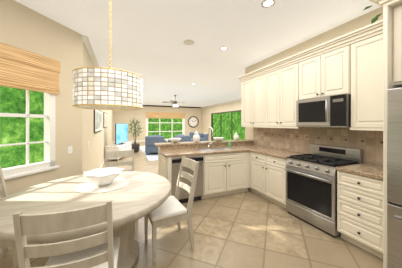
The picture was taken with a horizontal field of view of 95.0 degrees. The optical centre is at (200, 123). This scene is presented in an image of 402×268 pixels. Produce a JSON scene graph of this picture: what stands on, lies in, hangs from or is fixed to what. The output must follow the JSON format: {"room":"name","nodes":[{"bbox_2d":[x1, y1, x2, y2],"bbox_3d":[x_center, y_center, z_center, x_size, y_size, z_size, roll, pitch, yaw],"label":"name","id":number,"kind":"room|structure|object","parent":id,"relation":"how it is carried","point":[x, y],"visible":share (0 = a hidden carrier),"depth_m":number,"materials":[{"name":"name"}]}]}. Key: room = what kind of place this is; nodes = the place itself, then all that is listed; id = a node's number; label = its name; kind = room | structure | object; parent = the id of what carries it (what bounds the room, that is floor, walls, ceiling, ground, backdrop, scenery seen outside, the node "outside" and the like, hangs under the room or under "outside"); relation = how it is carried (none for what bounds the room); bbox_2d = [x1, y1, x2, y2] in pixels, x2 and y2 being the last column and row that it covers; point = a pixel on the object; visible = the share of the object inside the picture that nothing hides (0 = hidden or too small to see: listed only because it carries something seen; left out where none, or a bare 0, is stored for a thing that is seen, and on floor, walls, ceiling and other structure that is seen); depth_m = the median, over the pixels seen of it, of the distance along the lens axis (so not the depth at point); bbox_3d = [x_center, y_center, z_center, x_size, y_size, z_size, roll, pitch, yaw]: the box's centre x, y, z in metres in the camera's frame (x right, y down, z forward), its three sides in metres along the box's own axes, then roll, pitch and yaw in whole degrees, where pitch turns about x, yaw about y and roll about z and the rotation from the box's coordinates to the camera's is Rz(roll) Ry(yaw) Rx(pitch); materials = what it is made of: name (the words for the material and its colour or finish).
{"room":"kitchen and living room","nodes":[
{"label":"kitchen and living room","id":0,"kind":"room"},
{"bbox_2d":[0,0,81,196],"bbox_3d":[-2.478,-0.038,1.943,0.120,2.980,2.600,0,0,17],"label":"wall","id":1,"kind":"structure","parent":0,"point":[23,27],"depth_m":2.76,"materials":[{"name":"paint"}]},
{"bbox_2d":[0,90,59,179],"bbox_3d":[-2.392,-0.091,2.168,0.155,1.515,1.320,0,0,17],"label":"window","id":2,"kind":"structure","parent":1,"relation":"in","point":[48,162],"depth_m":2.60,"materials":[{"name":"white wood"}]},
{"bbox_2d":[0,42,59,94],"bbox_3d":[-2.317,-0.689,2.145,0.048,0.500,1.320,0,0,17],"label":"window blind","id":3,"kind":"object","parent":2,"relation":"attached to","point":[22,69],"visible":1,"depth_m":2.39,"materials":[{"name":"beige wood"}]},
{"bbox_2d":[67,146,71,153],"bbox_3d":[-2.101,0.421,2.958,0.014,0.120,0.080,0,0,16],"label":"switch plate","id":4,"kind":"object","parent":1,"relation":"attached to","point":[69,149],"depth_m":2.95,"materials":[{"name":"white plastic"}]},
{"bbox_2d":[82,35,99,66],"bbox_3d":[-4.357,-1.478,8.675,0.080,0.100,11.940,0,0,-23],"label":"crown molding","id":5,"kind":"structure","parent":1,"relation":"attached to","point":[87,45],"depth_m":3.66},
{"bbox_2d":[100,139,168,167],"bbox_3d":[-0.662,1.397,7.145,9.011,0.110,17.500,0,0,-23],"label":"baseboard","id":6,"kind":"structure","parent":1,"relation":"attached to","point":[126,141],"depth_m":14.50,"materials":[{"name":"white wood"}]},
{"bbox_2d":[82,41,112,173],"bbox_3d":[-4.433,-0.038,8.598,0.120,2.980,11.860,0,0,-23],"label":"wall","id":7,"kind":"structure","parent":0,"point":[93,155],"depth_m":4.13,"materials":[{"name":"paint"}]},
{"bbox_2d":[94,109,101,132],"bbox_3d":[-2.896,-0.088,5.210,0.030,0.640,1.700,0,0,-23],"label":"picture frame","id":8,"kind":"object","parent":7,"relation":"attached to","point":[97,120],"visible":0.85,"depth_m":4.88,"materials":[{"name":"brown wood"}]},
{"bbox_2d":[103,112,107,127],"bbox_3d":[-3.880,-0.139,7.508,0.030,0.580,1.700,0,0,-23],"label":"picture frame","id":9,"kind":"object","parent":7,"relation":"attached to","point":[105,120],"visible":1,"depth_m":7.20,"materials":[{"name":"brown wood"}]},
{"bbox_2d":[113,105,200,140],"bbox_3d":[-3.360,-0.038,15.573,7.580,2.980,0.120,0,0,-23],"label":"wall","id":10,"kind":"structure","parent":0,"point":[122,116],"depth_m":14.95,"materials":[{"name":"paint"}]},
{"bbox_2d":[146,118,184,139],"bbox_3d":[-2.981,0.241,15.727,3.340,2.300,0.135,0,0,-23],"label":"window","id":11,"kind":"structure","parent":10,"relation":"in","point":[159,122],"depth_m":15.68,"materials":[{"name":"white wood"}]},
{"bbox_2d":[146,112,184,118],"bbox_3d":[-2.946,-0.704,15.646,3.360,0.510,0.048,0,0,-23],"label":"window blind","id":12,"kind":"object","parent":10,"relation":"attached to","point":[166,115],"visible":1,"depth_m":15.62,"materials":[{"name":"beige wood"}]},
{"bbox_2d":[142,105,199,107],"bbox_3d":[-3.348,-1.478,15.556,7.170,0.100,0.080,0,0,-23],"label":"crown molding","id":13,"kind":"structure","parent":10,"relation":"attached to","point":[142,105],"depth_m":15.72,"materials":[{"name":"wood"}]},
{"bbox_2d":[188,116,198,127],"bbox_3d":[-0.686,-0.169,16.618,1.040,1.040,0.055,0,0,-23],"label":"wall clock","id":14,"kind":"object","parent":10,"relation":"attached to","point":[193,121],"visible":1,"depth_m":16.64,"materials":[{"name":"brown wood"}]},
{"bbox_2d":[0,141,382,267],"bbox_3d":[-0.708,1.502,7.125,9.511,0.100,17.900,0,0,-23],"label":"floor","id":15,"kind":"structure","parent":0,"point":[248,229],"depth_m":2.27,"materials":[{"name":"tile"}]},
{"bbox_2d":[0,165,47,267],"bbox_3d":[-1.922,0.952,1.817,0.585,1.000,0.470,0,0,-7],"label":"chair","id":16,"kind":"object","parent":15,"relation":"on","point":[5,245],"visible":0.06,"depth_m":1.96,"materials":[{"name":"white wood"}]},
{"bbox_2d":[12,199,119,267],"bbox_3d":[-0.821,0.952,1.244,0.470,1.000,0.585,0,0,-20],"label":"chair","id":17,"kind":"object","parent":15,"relation":"on","point":[100,250],"visible":1,"depth_m":1.02,"materials":[{"name":"white wood"}]},
{"bbox_2d":[0,171,170,267],"bbox_3d":[-1.105,1.071,1.941,1.560,0.760,1.560,0,0,-23],"label":"dining table","id":18,"kind":"object","parent":15,"relation":"on","point":[141,194],"visible":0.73,"depth_m":1.70,"materials":[{"name":"white wood"}]},
{"bbox_2d":[75,177,128,193],"bbox_3d":[-1.105,0.689,2.093,0.540,0.004,0.540,0,0,-23],"label":"placemat","id":19,"kind":"object","parent":18,"relation":"on","point":[87,187],"visible":0.67,"depth_m":2.02,"materials":[{"name":"white fabric"}]},
{"bbox_2d":[82,167,123,185],"bbox_3d":[-1.101,0.614,2.085,0.431,0.145,0.422,0,0,-23],"label":"centerpiece","id":20,"kind":"object","parent":19,"relation":"on","point":[102,176],"visible":1,"depth_m":2.05,"materials":[{"name":"white ceramic"}]},
{"bbox_2d":[105,142,131,160],"bbox_3d":[-3.478,1.161,7.945,0.564,0.580,1.740,0,0,-5],"label":"tv console","id":21,"kind":"object","parent":15,"relation":"on","point":[123,147],"visible":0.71,"depth_m":7.35,"materials":[{"name":"white wood"}]},
{"bbox_2d":[115,124,126,144],"bbox_3d":[-3.400,0.430,7.922,0.476,0.878,1.378,0,0,-23],"label":"screen","id":22,"kind":"object","parent":21,"relation":"on","point":[120,133],"visible":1,"depth_m":7.68,"materials":[{"name":"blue glass"}]},
{"bbox_2d":[105,149,133,170],"bbox_3d":[-1.271,0.952,2.928,0.470,1.000,0.585,0,0,-27],"label":"chair","id":23,"kind":"object","parent":15,"relation":"on","point":[118,154],"visible":0.27,"depth_m":3.15,"materials":[{"name":"white wood"}]},
{"bbox_2d":[127,118,141,152],"bbox_3d":[-3.355,0.552,9.428,0.966,1.800,0.904,0,0,-23],"label":"ficus plant","id":24,"kind":"object","parent":15,"relation":"on","point":[135,146],"visible":0.98,"depth_m":9.32,"materials":[{"name":"green plant"}]},
{"bbox_2d":[140,146,157,160],"bbox_3d":[-1.236,1.446,10.216,3.850,0.012,5.000,0,0,-23],"label":"living room rug","id":25,"kind":"object","parent":15,"relation":"on","point":[151,156],"visible":0.21,"depth_m":8.35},
{"bbox_2d":[145,135,165,154],"bbox_3d":[-2.172,0.989,8.932,0.850,0.900,0.930,0,0,-3],"label":"armchair","id":26,"kind":"object","parent":25,"relation":"on","point":[150,146],"visible":0.71,"depth_m":8.47,"materials":[{"name":"fabric"}]},
{"bbox_2d":[168,134,190,141],"bbox_3d":[-1.088,0.989,9.246,0.850,0.900,0.930,0,0,-38],"label":"armchair","id":27,"kind":"object","parent":25,"relation":"on","point":[185,138],"visible":0.27,"depth_m":8.96,"materials":[{"name":"fabric"}]},
{"bbox_2d":[189,132,207,140],"bbox_3d":[-0.439,0.989,11.428,0.930,0.900,2.300,0,0,-23],"label":"sofa","id":28,"kind":"object","parent":25,"relation":"on","point":[203,136],"visible":0.38,"depth_m":10.59,"materials":[{"name":"fabric"}]},
{"bbox_2d":[144,156,198,262],"bbox_3d":[-0.361,0.952,2.243,0.585,1.000,0.470,0,0,-28],"label":"chair","id":29,"kind":"object","parent":15,"relation":"on","point":[171,209],"visible":0.79,"depth_m":2.13,"materials":[{"name":"white wood"}]},
{"bbox_2d":[172,156,202,202],"bbox_3d":[-0.340,1.036,3.592,0.605,0.830,0.666,0,0,-23],"label":"dishwasher","id":30,"kind":"object","parent":15,"relation":"on","point":[183,193],"visible":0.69,"depth_m":3.34,"materials":[{"name":"silver metal"}]},
{"bbox_2d":[190,152,249,198],"bbox_3d":[0.433,1.016,3.943,1.086,0.870,0.729,0,0,-23],"label":"base cabinet","id":31,"kind":"object","parent":15,"relation":"on","point":[224,173],"depth_m":3.66,"materials":[{"name":"beige wood"}]},
{"bbox_2d":[158,148,249,155],"bbox_3d":[0.078,0.561,3.820,1.764,0.040,0.675,0,0,-23],"label":"countertop","id":32,"kind":"structure","parent":31,"relation":"on","point":[165,151],"depth_m":3.73,"materials":[{"name":"brown stone"}]},
{"bbox_2d":[207,127,212,147],"bbox_3d":[0.237,0.306,4.046,0.121,0.469,0.239,0,0,-23],"label":"faucet","id":33,"kind":"object","parent":32,"relation":"on","point":[208,137],"visible":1,"depth_m":4.11,"materials":[{"name":"silver metal"}]},
{"bbox_2d":[250,152,285,208],"bbox_3d":[1.505,1.016,3.567,0.629,0.870,0.916,0,0,-23],"label":"base cabinet","id":34,"kind":"object","parent":15,"relation":"on","point":[267,173],"depth_m":3.40,"materials":[{"name":"beige wood"}]},
{"bbox_2d":[234,144,308,159],"bbox_3d":[1.365,0.561,3.874,0.644,0.040,1.590,0,0,-23],"label":"countertop","id":35,"kind":"structure","parent":34,"relation":"on","point":[281,153],"depth_m":3.65,"materials":[{"name":"brown stone"}]},
{"bbox_2d":[285,144,362,237],"bbox_3d":[1.788,0.901,2.771,0.687,1.100,0.752,0,0,-23],"label":"range","id":36,"kind":"object","parent":15,"relation":"on","point":[311,188],"visible":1,"depth_m":2.62,"materials":[{"name":"silver metal"}]},
{"bbox_2d":[337,172,389,267],"bbox_3d":[2.086,1.016,2.208,0.629,0.870,0.500,0,0,-23],"label":"base cabinet","id":37,"kind":"object","parent":15,"relation":"on","point":[362,201],"depth_m":2.06,"materials":[{"name":"beige wood"}]},
{"bbox_2d":[336,164,386,179],"bbox_3d":[2.080,0.561,2.205,0.644,0.040,0.500,0,0,-23],"label":"countertop","id":38,"kind":"structure","parent":37,"relation":"on","point":[375,171],"depth_m":2.14,"materials":[{"name":"brown stone"}]},
{"bbox_2d":[387,87,401,267],"bbox_3d":[2.267,0.561,1.469,0.832,1.780,0.912,0,0,-23],"label":"refrigerator","id":39,"kind":"object","parent":15,"relation":"on","point":[394,177],"visible":0.98,"depth_m":1.70,"materials":[{"name":"silver metal"}]},
{"bbox_2d":[15,0,380,106],"bbox_3d":[-0.708,-1.579,7.125,9.511,0.100,17.900,0,0,-23],"label":"ceiling","id":40,"kind":"structure","parent":0,"point":[156,53],"depth_m":3.12,"materials":[{"name":"paint"}]},
{"bbox_2d":[72,0,142,109],"bbox_3d":[-1.005,-0.850,2.038,0.692,1.354,0.692,0,0,-23],"label":"pendant chandelier","id":41,"kind":"object","parent":40,"relation":"hanging from","point":[103,88],"visible":1,"depth_m":1.75,"materials":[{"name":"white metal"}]},
{"bbox_2d":[163,95,185,106],"bbox_3d":[-1.400,-1.218,9.880,1.293,0.619,1.249,0,0,-23],"label":"ceiling fan","id":42,"kind":"object","parent":40,"relation":"hanging from","point":[175,102],"visible":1,"depth_m":9.78,"materials":[{"name":"brown wood"}]},
{"bbox_2d":[184,40,193,44],"bbox_3d":[-0.227,-1.522,3.448,0.200,0.011,0.200,0,0,-23],"label":"ceiling speaker","id":43,"kind":"object","parent":40,"relation":"attached to","point":[188,42],"visible":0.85,"depth_m":3.44},
{"bbox_2d":[261,0,274,7],"bbox_3d":[0.849,-1.522,2.331,0.170,0.011,0.170,0,0,-23],"label":"recessed light","id":44,"kind":"object","parent":40,"relation":"in","point":[267,3],"visible":1,"depth_m":2.33,"materials":[{"name":"white"}]},
{"bbox_2d":[170,144,233,147],"bbox_3d":[0.257,0.502,4.259,2.379,0.080,0.014,0,0,-23],"label":"backsplash","id":45,"kind":"structure","parent":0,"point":[171,145],"depth_m":4.13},
{"bbox_2d":[154,140,253,147],"bbox_3d":[0.165,0.442,4.372,2.459,0.040,0.330,0,0,-23],"label":"countertop","id":46,"kind":"structure","parent":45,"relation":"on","point":[222,141],"depth_m":4.36,"materials":[{"name":"brown stone"}]},
{"bbox_2d":[169,138,180,142],"bbox_3d":[-0.567,0.370,4.064,0.280,0.100,0.280,0,0,-23],"label":"shell bowl","id":47,"kind":"object","parent":46,"relation":"on","point":[175,140],"visible":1,"depth_m":3.99,"materials":[{"name":"white ceramic"}]},
{"bbox_2d":[193,131,199,141],"bbox_3d":[-0.107,0.289,4.261,0.170,0.262,0.170,0,0,-23],"label":"decorative jar","id":48,"kind":"object","parent":46,"relation":"on","point":[196,137],"visible":1,"depth_m":4.21,"materials":[{"name":"white ceramic"}]},
{"bbox_2d":[213,137,223,140],"bbox_3d":[0.426,0.378,4.489,0.270,0.085,0.270,0,0,-23],"label":"decorative bowl","id":49,"kind":"object","parent":46,"relation":"on","point":[218,138],"visible":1,"depth_m":4.42,"materials":[{"name":"white ceramic"}]},
{"bbox_2d":[234,132,238,139],"bbox_3d":[0.906,0.316,4.716,0.136,0.210,0.136,0,0,-23],"label":"decorative jar","id":50,"kind":"object","parent":46,"relation":"on","point":[236,136],"visible":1,"depth_m":4.67,"materials":[{"name":"white ceramic"}]},
{"bbox_2d":[201,101,240,140],"bbox_3d":[2.359,-0.038,11.690,0.120,2.980,11.520,0,0,-23],"label":"wall","id":51,"kind":"structure","parent":0,"point":[206,112],"depth_m":15.22,"materials":[{"name":"paint"}]},
{"bbox_2d":[201,99,240,107],"bbox_3d":[2.251,-1.478,11.687,0.080,0.100,11.600,0,0,-23],"label":"crown molding","id":52,"kind":"structure","parent":51,"relation":"attached to","point":[237,99],"depth_m":13.11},
{"bbox_2d":[211,110,240,140],"bbox_3d":[2.363,0.277,11.681,0.120,2.250,7.500,0,0,-23],"label":"window","id":53,"kind":"structure","parent":51,"relation":"in","point":[220,122],"depth_m":13.78,"materials":[{"name":"brown metal"}]},
{"bbox_2d":[245,6,382,139],"bbox_3d":[2.468,-0.038,2.284,0.120,2.980,6.100,0,0,-23],"label":"wall","id":54,"kind":"structure","parent":0,"point":[362,21],"depth_m":3.16,"materials":[{"name":"paint"}]},
{"bbox_2d":[242,72,261,127],"bbox_3d":[1.349,-0.516,4.286,0.349,1.135,0.899,0,0,-23],"label":"upper cabinet","id":55,"kind":"object","parent":54,"relation":"attached to","point":[252,86],"depth_m":4.23,"materials":[{"name":"beige wood"}]},
{"bbox_2d":[262,60,317,127],"bbox_3d":[1.660,-0.516,3.559,0.349,1.135,0.918,0,0,-23],"label":"upper cabinet","id":56,"kind":"object","parent":54,"relation":"attached to","point":[280,84],"depth_m":3.48,"materials":[{"name":"beige wood"}]},
{"bbox_2d":[298,44,341,99],"bbox_3d":[1.965,-0.739,2.847,0.349,0.690,0.760,0,0,-23],"label":"upper cabinet","id":57,"kind":"object","parent":54,"relation":"attached to","point":[319,73],"depth_m":2.77,"materials":[{"name":"beige wood"}]},
{"bbox_2d":[296,94,350,126],"bbox_3d":[1.912,-0.169,2.824,0.439,0.435,0.748,0,0,-23],"label":"microwave","id":58,"kind":"object","parent":57,"relation":"attached to","point":[332,111],"visible":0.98,"depth_m":2.65,"materials":[{"name":"silver metal"}]},
{"bbox_2d":[342,24,392,127],"bbox_3d":[2.202,-0.516,2.295,0.349,1.135,0.569,0,0,-23],"label":"upper cabinet","id":59,"kind":"object","parent":54,"relation":"attached to","point":[362,67],"depth_m":2.24,"materials":[{"name":"beige wood"}]},
{"bbox_2d":[364,5,381,23],"bbox_3d":[2.018,-1.341,1.701,1.034,0.328,0.916,0,0,-23],"label":"trailing plant","id":60,"kind":"object","parent":59,"relation":"on","point":[374,19],"visible":0.93,"depth_m":2.13,"materials":[{"name":"green plant"}]},
{"bbox_2d":[390,0,401,87],"bbox_3d":[2.360,-0.776,1.512,0.674,0.795,0.924,0,0,-23],"label":"upper cabinet","id":61,"kind":"object","parent":54,"relation":"attached to","point":[395,5],"depth_m":1.77,"materials":[{"name":"beige wood"}]},
{"label":"outside","id":62,"kind":"structure","parent":0,"visible":0},
{"bbox_2d":[148,114,216,139],"bbox_3d":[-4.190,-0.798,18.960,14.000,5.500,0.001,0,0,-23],"label":"garden","id":63,"kind":"object","parent":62,"point":[165,127],"depth_m":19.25,"materials":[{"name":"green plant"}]},
{"bbox_2d":[217,111,244,139],"bbox_3d":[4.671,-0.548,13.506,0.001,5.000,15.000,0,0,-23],"label":"garden","id":64,"kind":"object","parent":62,"point":[226,125],"depth_m":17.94,"materials":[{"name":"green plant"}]},
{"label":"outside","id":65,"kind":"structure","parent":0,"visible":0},
{"bbox_2d":[0,85,43,168],"bbox_3d":[-4.599,-0.298,2.324,3.921,4.500,4.673,0,0,-23],"label":"garden","id":66,"kind":"object","parent":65,"point":[12,129],"depth_m":4.12,"materials":[{"name":"green plant"}]}
]}

